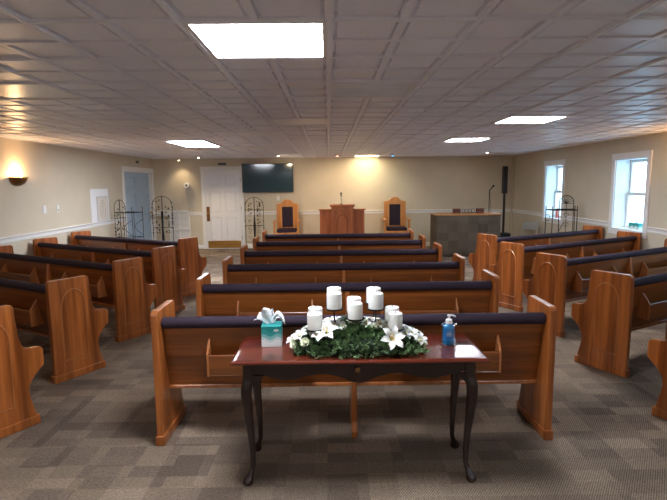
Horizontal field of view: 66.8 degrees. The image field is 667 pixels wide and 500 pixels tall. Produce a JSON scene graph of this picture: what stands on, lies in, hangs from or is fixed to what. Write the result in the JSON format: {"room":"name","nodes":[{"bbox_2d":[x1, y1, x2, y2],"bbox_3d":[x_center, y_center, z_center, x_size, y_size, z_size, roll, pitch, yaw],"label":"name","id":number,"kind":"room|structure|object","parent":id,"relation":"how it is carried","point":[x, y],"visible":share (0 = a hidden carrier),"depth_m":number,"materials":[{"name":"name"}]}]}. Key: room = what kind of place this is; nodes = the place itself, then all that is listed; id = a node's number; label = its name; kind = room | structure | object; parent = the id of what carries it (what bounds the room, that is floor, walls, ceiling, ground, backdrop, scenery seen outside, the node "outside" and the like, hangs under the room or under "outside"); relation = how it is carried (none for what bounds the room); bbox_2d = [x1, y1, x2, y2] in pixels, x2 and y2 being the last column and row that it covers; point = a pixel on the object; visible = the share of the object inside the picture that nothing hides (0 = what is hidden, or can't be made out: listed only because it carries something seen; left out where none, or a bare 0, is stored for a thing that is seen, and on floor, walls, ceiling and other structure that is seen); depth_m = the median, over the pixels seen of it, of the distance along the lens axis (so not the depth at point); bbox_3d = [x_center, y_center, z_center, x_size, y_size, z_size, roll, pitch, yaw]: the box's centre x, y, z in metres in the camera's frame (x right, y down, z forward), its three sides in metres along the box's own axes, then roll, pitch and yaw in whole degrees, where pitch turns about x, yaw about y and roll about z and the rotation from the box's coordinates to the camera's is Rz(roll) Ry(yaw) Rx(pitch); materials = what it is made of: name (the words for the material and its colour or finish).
{"room":"house of worship","nodes":[
{"label":"house of worship","id":0,"kind":"room"},
{"bbox_2d":[0,137,154,255],"bbox_3d":[-4.695,-0.110,4.787,0.300,2.363,16.820,-1,7,-1],"label":"wall","id":1,"kind":"structure","parent":0,"point":[63,176],"depth_m":8.31,"materials":[{"name":"beige paint"}]},
{"bbox_2d":[8,176,28,185],"bbox_3d":[-4.505,-0.995,7.306,0.146,0.147,0.361,-1,7,-1],"label":"wall lamp","id":2,"kind":"object","parent":1,"relation":"attached to","point":[16,181],"visible":1,"depth_m":7.22,"materials":[{"name":"gold metal"}]},
{"bbox_2d":[0,218,124,243],"bbox_3d":[-4.517,0.280,3.811,0.030,0.087,14.780,-1,7,-1],"label":"trim","id":3,"kind":"structure","parent":1,"relation":"attached to","point":[20,237],"depth_m":8.20,"materials":[{"name":"white paint"}]},
{"bbox_2d":[89,189,109,225],"bbox_3d":[-4.587,-0.847,9.966,0.026,0.710,0.780,-1,7,-1],"label":"notice board","id":4,"kind":"object","parent":1,"relation":"attached to","point":[99,201],"visible":1,"depth_m":9.91,"materials":[{"name":"white paper"}]},
{"bbox_2d":[97,198,107,219],"bbox_3d":[-4.581,-0.818,10.051,0.003,0.420,0.400,-1,7,-1],"label":"print","id":5,"kind":"object","parent":4,"relation":"attached to","point":[102,203],"depth_m":10.03,"materials":[{"name":"beige paper"}]},
{"bbox_2d":[121,166,156,239],"bbox_3d":[-4.668,-0.920,12.111,0.144,2.085,2.010,-1,7,-1],"label":"door","id":6,"kind":"structure","parent":1,"relation":"in","point":[137,185],"depth_m":12.24,"materials":[{"name":"blue paint"}]},
{"bbox_2d":[152,156,511,244],"bbox_3d":[0.136,-1.255,13.231,9.740,2.363,0.120,-1,7,-1],"label":"wall","id":7,"kind":"structure","parent":0,"point":[424,182],"depth_m":13.13,"materials":[{"name":"beige paint"}]},
{"bbox_2d":[169,210,190,241],"bbox_3d":[-4.006,-0.537,13.209,0.540,0.990,0.020,-1,7,-1],"label":"air vent","id":8,"kind":"object","parent":7,"relation":"in","point":[181,218],"visible":0.7,"depth_m":13.19,"materials":[{"name":"white metal"}]},
{"bbox_2d":[184,182,189,188],"bbox_3d":[-3.767,-1.656,13.012,0.148,0.159,0.130,-1,7,-1],"label":"security camera","id":9,"kind":"object","parent":7,"relation":"attached to","point":[186,185],"visible":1,"depth_m":12.96,"materials":[{"name":"white paint"}]},
{"bbox_2d":[200,166,245,248],"bbox_3d":[-2.862,-1.085,13.090,1.112,2.125,0.140,-1,7,-1],"label":"door","id":10,"kind":"structure","parent":7,"relation":"in","point":[223,215],"depth_m":13.11,"materials":[{"name":"white paint"}]},
{"bbox_2d":[242,163,292,192],"bbox_3d":[-1.694,-1.854,13.030,1.310,0.734,0.076,-1,7,-1],"label":"television","id":11,"kind":"object","parent":7,"relation":"attached to","point":[270,177],"visible":1,"depth_m":12.99,"materials":[{"name":"black plastic"}]},
{"bbox_2d":[198,242,429,248],"bbox_3d":[0.029,-0.122,13.309,9.300,0.100,0.014,-1,7,-1],"label":"baseboard","id":12,"kind":"structure","parent":7,"relation":"attached to","point":[427,243],"depth_m":13.28,"materials":[{"name":"white paint"}]},
{"bbox_2d":[156,209,510,215],"bbox_3d":[0.020,-0.983,13.189,9.300,0.087,0.030,-1,7,-1],"label":"trim","id":13,"kind":"structure","parent":7,"relation":"attached to","point":[435,210],"depth_m":13.20,"materials":[{"name":"white paint"}]},
{"bbox_2d":[0,0,666,158],"bbox_3d":[0.093,-1.320,4.680,9.300,0.026,16.820,-1,7,-1],"label":"ceiling","id":14,"kind":"structure","parent":0,"point":[632,37],"depth_m":3.22,"materials":[{"name":"white tile"}]},
{"bbox_2d":[0,85,84,99],"bbox_3d":[-2.594,-1.161,3.720,1.256,0.020,0.616,-1,7,-1],"label":"ceiling vent","id":15,"kind":"object","parent":14,"relation":"in","point":[9,92],"visible":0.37,"depth_m":3.79,"materials":[{"name":"white metal"}]},
{"bbox_2d":[165,141,219,146],"bbox_3d":[-2.324,-1.803,8.480,0.620,0.064,1.260,-1,7,-1],"label":"ceiling light","id":16,"kind":"object","parent":14,"relation":"attached to","point":[192,143],"visible":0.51,"depth_m":8.38,"materials":[{"name":"white paint"}]},
{"bbox_2d":[182,22,326,58],"bbox_3d":[-0.341,-1.044,2.468,0.620,0.064,0.620,-1,7,-1],"label":"ceiling light","id":17,"kind":"object","parent":14,"relation":"attached to","point":[299,39],"visible":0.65,"depth_m":2.44,"materials":[{"name":"white paint"}]},
{"bbox_2d":[269,119,327,125],"bbox_3d":[-0.374,-1.433,5.644,0.616,0.020,0.616,-1,7,-1],"label":"ceiling vent","id":18,"kind":"object","parent":14,"relation":"in","point":[277,122],"visible":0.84,"depth_m":5.70,"materials":[{"name":"white metal"}]},
{"bbox_2d":[0,0,666,158],"bbox_3d":[0.093,-1.305,4.682,9.300,0.008,16.820,-1,7,-1],"label":"ceiling grid","id":19,"kind":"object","parent":14,"relation":"attached to","point":[161,3],"depth_m":3.93,"materials":[{"name":"white metal"}]},
{"bbox_2d":[354,155,379,156],"bbox_3d":[0.832,-2.374,12.634,0.620,0.064,0.620,-1,7,-1],"label":"ceiling light","id":20,"kind":"object","parent":14,"relation":"attached to","point":[372,155],"visible":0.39,"depth_m":12.84,"materials":[{"name":"white paint"}]},
{"bbox_2d":[330,81,420,97],"bbox_3d":[0.285,-1.194,3.746,0.616,0.020,0.616,-1,7,-1],"label":"ceiling vent","id":21,"kind":"object","parent":14,"relation":"in","point":[337,89],"visible":0.88,"depth_m":3.74,"materials":[{"name":"metal"}]},
{"bbox_2d":[445,138,490,141],"bbox_3d":[2.158,-1.813,8.203,0.620,0.064,0.620,-1,7,-1],"label":"ceiling light","id":22,"kind":"object","parent":14,"relation":"attached to","point":[470,139],"visible":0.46,"depth_m":8.31,"materials":[{"name":"white paint"}]},
{"bbox_2d":[448,138,487,140],"bbox_3d":[2.159,-1.792,8.206,0.576,0.011,0.576,-1,7,-1],"label":"diffuser","id":23,"kind":"object","parent":22,"relation":"attached to","point":[471,139],"depth_m":8.16,"materials":[{"name":"white plastic"}]},
{"bbox_2d":[493,116,568,123],"bbox_3d":[2.185,-1.484,5.664,0.620,0.064,0.620,-1,7,-1],"label":"ceiling light","id":24,"kind":"object","parent":14,"relation":"attached to","point":[512,120],"visible":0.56,"depth_m":5.71,"materials":[{"name":"white paint"}]},
{"bbox_2d":[498,117,561,122],"bbox_3d":[2.185,-1.463,5.667,0.576,0.011,0.576,-1,7,-1],"label":"diffuser","id":25,"kind":"object","parent":24,"relation":"attached to","point":[512,119],"depth_m":5.66,"materials":[{"name":"white plastic"}]},
{"bbox_2d":[510,129,568,133],"bbox_3d":[2.812,-1.634,6.942,0.616,0.020,0.616,-1,7,-1],"label":"ceiling vent","id":26,"kind":"object","parent":14,"relation":"in","point":[526,131],"visible":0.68,"depth_m":7.00,"materials":[{"name":"white metal"}]},
{"bbox_2d":[0,246,666,499],"bbox_3d":[0.237,1.035,4.987,9.740,0.060,17.020,-1,7,-1],"label":"floor","id":27,"kind":"structure","parent":0,"point":[94,438],"depth_m":3.28,"materials":[{"name":"carpet"}]},
{"bbox_2d":[0,305,43,438],"bbox_3d":[-3.310,0.732,3.975,2.650,0.872,0.545,4,9,30],"label":"pew","id":28,"kind":"object","parent":27,"relation":"on","point":[19,365],"visible":1,"depth_m":3.39,"materials":[{"name":"brown wood"}]},
{"bbox_2d":[0,275,107,383],"bbox_3d":[-3.342,0.591,5.066,2.650,0.872,0.545,4,9,30],"label":"pew","id":29,"kind":"object","parent":27,"relation":"on","point":[62,311],"visible":0.94,"depth_m":4.40,"materials":[{"name":"brown wood"}]},
{"bbox_2d":[0,245,156,342],"bbox_3d":[-3.283,0.445,6.187,2.650,0.872,0.545,4,9,30],"label":"pew","id":30,"kind":"object","parent":27,"relation":"on","point":[122,285],"visible":0.61,"depth_m":5.59,"materials":[{"name":"brown wood"}]},
{"bbox_2d":[33,237,186,311],"bbox_3d":[-3.244,0.311,7.219,2.650,0.872,0.545,4,9,30],"label":"pew","id":31,"kind":"object","parent":27,"relation":"on","point":[161,268],"visible":0.56,"depth_m":6.66,"materials":[{"name":"brown wood"}]},
{"bbox_2d":[114,200,143,238],"bbox_3d":[-4.154,-0.335,10.316,0.496,1.377,0.301,3,8,25],"label":"stand","id":32,"kind":"object","parent":27,"relation":"on","point":[125,212],"visible":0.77,"depth_m":10.31,"materials":[{"name":"black metal"}]},
{"bbox_2d":[70,231,206,296],"bbox_3d":[-3.256,0.167,8.330,2.650,0.872,0.545,4,9,30],"label":"pew","id":33,"kind":"object","parent":27,"relation":"on","point":[188,256],"visible":0.49,"depth_m":7.75,"materials":[{"name":"brown wood"}]},
{"bbox_2d":[151,196,173,240],"bbox_3d":[-4.221,-0.633,12.519,0.528,1.402,0.300,-1,7,-1],"label":"stand","id":34,"kind":"object","parent":27,"relation":"on","point":[162,210],"visible":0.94,"depth_m":12.49,"materials":[{"name":"black metal"}]},
{"bbox_2d":[245,197,264,249],"bbox_3d":[-2.009,-0.677,12.900,0.498,1.347,0.280,-1,7,-1],"label":"stand","id":35,"kind":"object","parent":27,"relation":"on","point":[254,225],"visible":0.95,"depth_m":12.87,"materials":[{"name":"black metal"}]},
{"bbox_2d":[273,199,300,233],"bbox_3d":[-1.161,-0.615,12.646,0.665,1.272,0.538,-1,7,-1],"label":"chair","id":36,"kind":"object","parent":27,"relation":"on","point":[287,220],"visible":0.73,"depth_m":12.81,"materials":[{"name":"brown wood"}]},
{"bbox_2d":[277,228,296,232],"bbox_3d":[-1.160,-0.495,12.665,0.484,0.082,0.410,-1,7,-1],"label":"seat cushion","id":37,"kind":"object","parent":36,"relation":"on","point":[279,230],"depth_m":12.46,"materials":[{"name":"fabric"}]},
{"bbox_2d":[262,228,413,241],"bbox_3d":[0.075,0.083,8.720,2.536,0.872,0.545,-1,7,-1],"label":"pew","id":38,"kind":"object","parent":27,"relation":"on","point":[410,235],"visible":0.25,"depth_m":8.47,"materials":[{"name":"brown wood"}]},
{"bbox_2d":[253,234,425,250],"bbox_3d":[0.086,0.219,7.663,2.536,0.872,0.545,-1,7,-1],"label":"pew","id":39,"kind":"object","parent":27,"relation":"on","point":[420,243],"visible":0.28,"depth_m":7.42,"materials":[{"name":"brown wood"}]},
{"bbox_2d":[240,242,441,263],"bbox_3d":[0.098,0.356,6.607,2.536,0.872,0.545,-1,7,-1],"label":"pew","id":40,"kind":"object","parent":27,"relation":"on","point":[435,254],"visible":0.39,"depth_m":6.38,"materials":[{"name":"brown wood"}]},
{"bbox_2d":[318,204,365,233],"bbox_3d":[0.207,-0.506,12.088,1.120,1.170,0.559,-1,7,-1],"label":"pulpit","id":41,"kind":"object","parent":27,"relation":"on","point":[340,219],"visible":0.6,"depth_m":11.85,"materials":[{"name":"red wood"}]},
{"bbox_2d":[222,253,464,283],"bbox_3d":[0.109,0.493,5.551,2.536,0.872,0.545,-1,7,-1],"label":"pew","id":42,"kind":"object","parent":27,"relation":"on","point":[232,273],"visible":0.36,"depth_m":5.34,"materials":[{"name":"brown wood"}]},
{"bbox_2d":[195,269,498,315],"bbox_3d":[0.120,0.630,4.495,2.536,0.872,0.545,-1,7,-1],"label":"pew","id":43,"kind":"object","parent":27,"relation":"on","point":[424,297],"visible":0.39,"depth_m":4.29,"materials":[{"name":"brown wood"}]},
{"bbox_2d":[150,295,556,445],"bbox_3d":[0.131,0.766,3.439,2.536,0.872,0.545,-1,7,-1],"label":"pew","id":44,"kind":"object","parent":27,"relation":"on","point":[188,352],"visible":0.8,"depth_m":3.25,"materials":[{"name":"brown wood"}]},
{"bbox_2d":[229,334,489,485],"bbox_3d":[0.141,0.908,2.938,1.373,0.720,0.469,-1,7,-1],"label":"console table","id":45,"kind":"object","parent":27,"relation":"on","point":[257,361],"visible":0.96,"depth_m":2.73,"materials":[{"name":"brown wood"}]},
{"bbox_2d":[253,308,284,346],"bbox_3d":[-0.371,0.436,2.936,0.187,0.227,0.115,-1,7,-2],"label":"tissue box","id":46,"kind":"object","parent":45,"relation":"on","point":[271,330],"visible":1,"depth_m":2.90,"materials":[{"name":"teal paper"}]},
{"bbox_2d":[325,301,363,325],"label":"candelabra","id":47,"kind":"object","parent":45,"relation":"on","point":[362,319],"depth_m":2.76,"materials":[{"name":"black metal"}]},
{"bbox_2d":[307,312,321,330],"bbox_3d":[-0.104,0.389,2.792,0.083,0.097,0.083,-1,7,-1],"label":"pillar candle","id":48,"kind":"object","parent":47,"relation":"on","point":[314,319],"visible":0.99,"depth_m":2.76,"materials":[{"name":"white wax"}]},
{"bbox_2d":[308,306,322,319],"bbox_3d":[-0.105,0.371,2.931,0.083,0.097,0.083,-1,7,-1],"label":"pillar candle","id":49,"kind":"object","parent":47,"relation":"on","point":[311,308],"visible":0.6,"depth_m":2.90,"materials":[{"name":"white wax"}]},
{"bbox_2d":[327,286,340,292],"bbox_3d":[0.003,0.255,2.917,0.083,0.097,0.083,-1,7,-1],"label":"pillar candle","id":50,"kind":"object","parent":47,"relation":"on","point":[332,288],"visible":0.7,"depth_m":2.89,"materials":[{"name":"white wax"}]},
{"bbox_2d":[325,307,342,323],"bbox_3d":[0.006,0.435,2.811,0.100,0.240,0.124,-1,7,-1],"label":"candle cup","id":51,"kind":"object","parent":47,"relation":"on","point":[325,307],"depth_m":2.76,"materials":[{"name":"black metal"}]},
{"bbox_2d":[327,291,341,309],"bbox_3d":[0.004,0.273,2.778,0.083,0.097,0.083,-1,7,-1],"label":"pillar candle","id":52,"kind":"object","parent":47,"relation":"on","point":[334,298],"visible":1,"depth_m":2.75,"materials":[{"name":"white wax"}]},
{"bbox_2d":[347,296,360,312],"bbox_3d":[0.118,0.311,2.926,0.083,0.097,0.083,-1,7,-1],"label":"pillar candle","id":53,"kind":"object","parent":47,"relation":"on","point":[350,298],"visible":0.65,"depth_m":2.90,"materials":[{"name":"white wax"}]},
{"bbox_2d":[346,317,363,325],"bbox_3d":[0.119,0.463,2.807,0.100,0.182,0.106,-6,9,-38],"label":"candle cup","id":54,"kind":"object","parent":47,"relation":"on","point":[362,319],"depth_m":2.76,"materials":[{"name":"black metal"}]},
{"bbox_2d":[348,301,362,319],"bbox_3d":[0.120,0.330,2.787,0.083,0.097,0.083,-1,7,-1],"label":"pillar candle","id":55,"kind":"object","parent":47,"relation":"on","point":[355,308],"visible":1,"depth_m":2.75,"materials":[{"name":"white wax"}]},
{"bbox_2d":[286,315,429,358],"bbox_3d":[0.133,0.462,2.857,0.806,0.182,0.441,-1,7,-1],"label":"floral arrangement","id":56,"kind":"object","parent":45,"relation":"on","point":[342,338],"visible":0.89,"depth_m":2.75,"materials":[{"name":"green plant"}]},
{"bbox_2d":[365,301,384,328],"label":"candelabra","id":57,"kind":"object","parent":45,"relation":"on","point":[365,301],"depth_m":2.79,"materials":[{"name":"black metal"}]},
{"bbox_2d":[366,286,380,302],"bbox_3d":[0.232,0.256,2.920,0.083,0.097,0.083,-1,7,-1],"label":"pillar candle","id":58,"kind":"object","parent":57,"relation":"on","point":[371,288],"visible":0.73,"depth_m":2.90,"materials":[{"name":"white wax"}]},
{"bbox_2d":[368,291,382,309],"bbox_3d":[0.233,0.274,2.781,0.083,0.097,0.083,-1,7,-1],"label":"pillar candle","id":59,"kind":"object","parent":57,"relation":"on","point":[375,298],"visible":1,"depth_m":2.75,"materials":[{"name":"white wax"}]},
{"bbox_2d":[367,307,384,328],"bbox_3d":[0.235,0.434,2.813,0.100,0.237,0.124,-1,7,-1],"label":"candle cup","id":60,"kind":"object","parent":57,"relation":"on","point":[367,307],"depth_m":2.77,"materials":[{"name":"black metal"}]},
{"bbox_2d":[385,305,398,321],"bbox_3d":[0.339,0.367,2.935,0.083,0.097,0.083,-1,7,-1],"label":"pillar candle","id":61,"kind":"object","parent":57,"relation":"on","point":[389,308],"visible":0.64,"depth_m":2.91,"materials":[{"name":"white wax"}]},
{"bbox_2d":[388,311,402,329],"bbox_3d":[0.340,0.386,2.796,0.083,0.097,0.083,-1,7,-1],"label":"pillar candle","id":62,"kind":"object","parent":57,"relation":"on","point":[395,318],"visible":0.87,"depth_m":2.76,"materials":[{"name":"white wax"}]},
{"bbox_2d":[440,314,456,346],"bbox_3d":[0.659,0.455,2.894,0.094,0.179,0.074,-1,7,-1],"label":"sanitizer bottle","id":63,"kind":"object","parent":45,"relation":"on","point":[448,337],"visible":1,"depth_m":2.88,"materials":[{"name":"blue plastic"}]},
{"bbox_2d":[382,197,410,232],"bbox_3d":[1.559,-0.664,12.627,0.679,1.318,0.538,-1,7,-1],"label":"chair","id":64,"kind":"object","parent":27,"relation":"on","point":[394,218],"visible":0.81,"depth_m":12.79,"materials":[{"name":"brown wood"}]},
{"bbox_2d":[386,226,406,230],"bbox_3d":[1.560,-0.539,12.648,0.495,0.085,0.410,-1,7,-1],"label":"seat cushion","id":65,"kind":"object","parent":64,"relation":"on","point":[388,228],"depth_m":12.45,"materials":[{"name":"fabric"}]},
{"bbox_2d":[429,212,501,215],"bbox_3d":[3.006,-0.367,11.631,1.490,0.955,0.660,-1,7,-1],"label":"serving table","id":66,"kind":"object","parent":27,"relation":"on","point":[461,213],"visible":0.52,"depth_m":11.35,"materials":[{"name":"brown wood"}]},
{"bbox_2d":[452,208,460,212],"bbox_3d":[2.835,-0.902,11.661,0.166,0.102,0.126,-1,7,-1],"label":"storage box","id":67,"kind":"object","parent":66,"relation":"on","point":[458,210],"visible":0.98,"depth_m":11.60,"materials":[{"name":"brown leather"}]},
{"bbox_2d":[430,214,500,256],"bbox_3d":[3.007,-0.354,11.616,1.469,0.921,0.636,-1,7,-1],"label":"drape","id":68,"kind":"object","parent":66,"relation":"hanging from","point":[457,234],"visible":0.73,"depth_m":11.30,"materials":[{"name":"grey fabric"}]},
{"bbox_2d":[476,208,483,212],"bbox_3d":[3.375,-0.908,11.666,0.166,0.102,0.126,-1,7,-1],"label":"storage box","id":69,"kind":"object","parent":66,"relation":"on","point":[478,210],"visible":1,"depth_m":11.61,"materials":[{"name":"brown leather"}]},
{"bbox_2d":[488,185,494,211],"bbox_3d":[3.809,-0.801,12.420,0.260,1.597,0.260,-1,7,-1],"label":"microphone stand","id":70,"kind":"object","parent":27,"relation":"on","point":[492,185],"visible":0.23,"depth_m":12.35,"materials":[{"name":"black plastic"}]},
{"bbox_2d":[500,166,510,236],"bbox_3d":[4.148,-1.011,12.326,0.260,2.030,0.340,-1,7,-1],"label":"speaker","id":71,"kind":"object","parent":27,"relation":"on","point":[504,168],"visible":0.64,"depth_m":12.24},
{"bbox_2d":[519,220,537,235],"bbox_3d":[4.318,-0.259,11.409,0.466,0.781,0.405,-5,9,-32],"label":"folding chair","id":72,"kind":"object","parent":27,"relation":"on","point":[526,225],"visible":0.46,"depth_m":11.46,"materials":[{"name":"grey metal"}]},
{"bbox_2d":[469,225,602,280],"bbox_3d":[3.411,0.089,8.403,2.650,0.872,0.545,-5,8,-29],"label":"pew","id":73,"kind":"object","parent":27,"relation":"on","point":[486,254],"visible":0.45,"depth_m":7.89,"materials":[{"name":"brown wood"}]},
{"bbox_2d":[545,195,577,232],"bbox_3d":[4.225,-0.314,9.404,0.533,1.397,0.257,1,7,9],"label":"stand","id":74,"kind":"object","parent":27,"relation":"on","point":[565,202],"visible":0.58,"depth_m":9.43,"materials":[{"name":"black metal"}]},
{"bbox_2d":[489,231,641,311],"bbox_3d":[3.393,0.235,7.282,2.650,0.872,0.545,-5,8,-29],"label":"pew","id":75,"kind":"object","parent":27,"relation":"on","point":[516,262],"visible":0.52,"depth_m":6.68,"materials":[{"name":"brown wood"}]},
{"bbox_2d":[522,238,666,336],"bbox_3d":[3.434,0.374,6.202,2.650,0.872,0.545,-5,8,-29],"label":"pew","id":76,"kind":"object","parent":27,"relation":"on","point":[557,280],"visible":0.62,"depth_m":5.60,"materials":[{"name":"brown wood"}]},
{"bbox_2d":[571,270,666,377],"bbox_3d":[3.466,0.520,5.072,2.650,0.872,0.545,-5,8,-29],"label":"pew","id":77,"kind":"object","parent":27,"relation":"on","point":[616,305],"visible":0.98,"depth_m":4.40,"materials":[{"name":"brown wood"}]},
{"bbox_2d":[647,338,666,419],"bbox_3d":[3.497,0.660,3.991,2.650,0.872,0.545,-5,8,-29],"label":"pew","id":78,"kind":"object","parent":27,"relation":"on","point":[657,348],"visible":1,"depth_m":3.51,"materials":[{"name":"brown wood"}]},
{"bbox_2d":[512,132,666,249],"bbox_3d":[4.924,-0.221,4.874,0.340,2.363,16.820,-1,7,-1],"label":"wall","id":79,"kind":"structure","parent":0,"point":[588,166],"depth_m":9.28,"materials":[{"name":"beige paint"}]},
{"bbox_2d":[510,155,514,235],"bbox_3d":[4.649,-1.277,13.164,0.035,2.333,0.100,-1,7,-1],"label":"trim","id":80,"kind":"structure","parent":79,"relation":"attached to","point":[513,156],"depth_m":13.11,"materials":[{"name":"beige paint"}]},
{"bbox_2d":[542,159,565,224],"bbox_3d":[4.803,-1.238,10.776,0.307,1.325,1.016,-1,7,-1],"label":"window","id":81,"kind":"structure","parent":79,"relation":"in","point":[551,177],"depth_m":11.12,"materials":[{"name":"white paint"}]},
{"bbox_2d":[555,208,559,217],"bbox_3d":[4.823,-0.809,10.897,0.084,0.230,0.084,-1,7,-1],"label":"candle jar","id":82,"kind":"object","parent":81,"relation":"on","point":[557,214],"visible":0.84,"depth_m":10.87,"materials":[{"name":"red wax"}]},
{"bbox_2d":[512,209,666,234],"bbox_3d":[4.742,0.042,4.906,0.030,0.087,16.820,-1,7,-1],"label":"trim","id":83,"kind":"structure","parent":79,"relation":"attached to","point":[654,230],"depth_m":9.29,"materials":[{"name":"white paint"}]},
{"bbox_2d":[608,150,652,238],"bbox_3d":[4.831,-0.887,8.069,0.307,1.325,1.056,-1,7,-1],"label":"window","id":84,"kind":"structure","parent":79,"relation":"in","point":[623,168],"depth_m":8.43,"materials":[{"name":"white paint"}]},
{"bbox_2d":[628,220,642,229],"bbox_3d":[4.853,-0.412,8.095,0.114,0.163,0.220,-2,7,-8],"label":"tissue box","id":85,"kind":"object","parent":84,"relation":"on","point":[637,226],"visible":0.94,"depth_m":8.05,"materials":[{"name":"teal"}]},
{"label":"outside","id":86,"kind":"structure","parent":0,"visible":0},
{"bbox_2d":[560,203,643,222],"bbox_3d":[24.893,0.377,10.395,39.640,0.050,70.000,-1,7,-1],"label":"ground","id":87,"kind":"structure","parent":86,"point":[638,211],"depth_m":31.70,"materials":[{"name":"white"}]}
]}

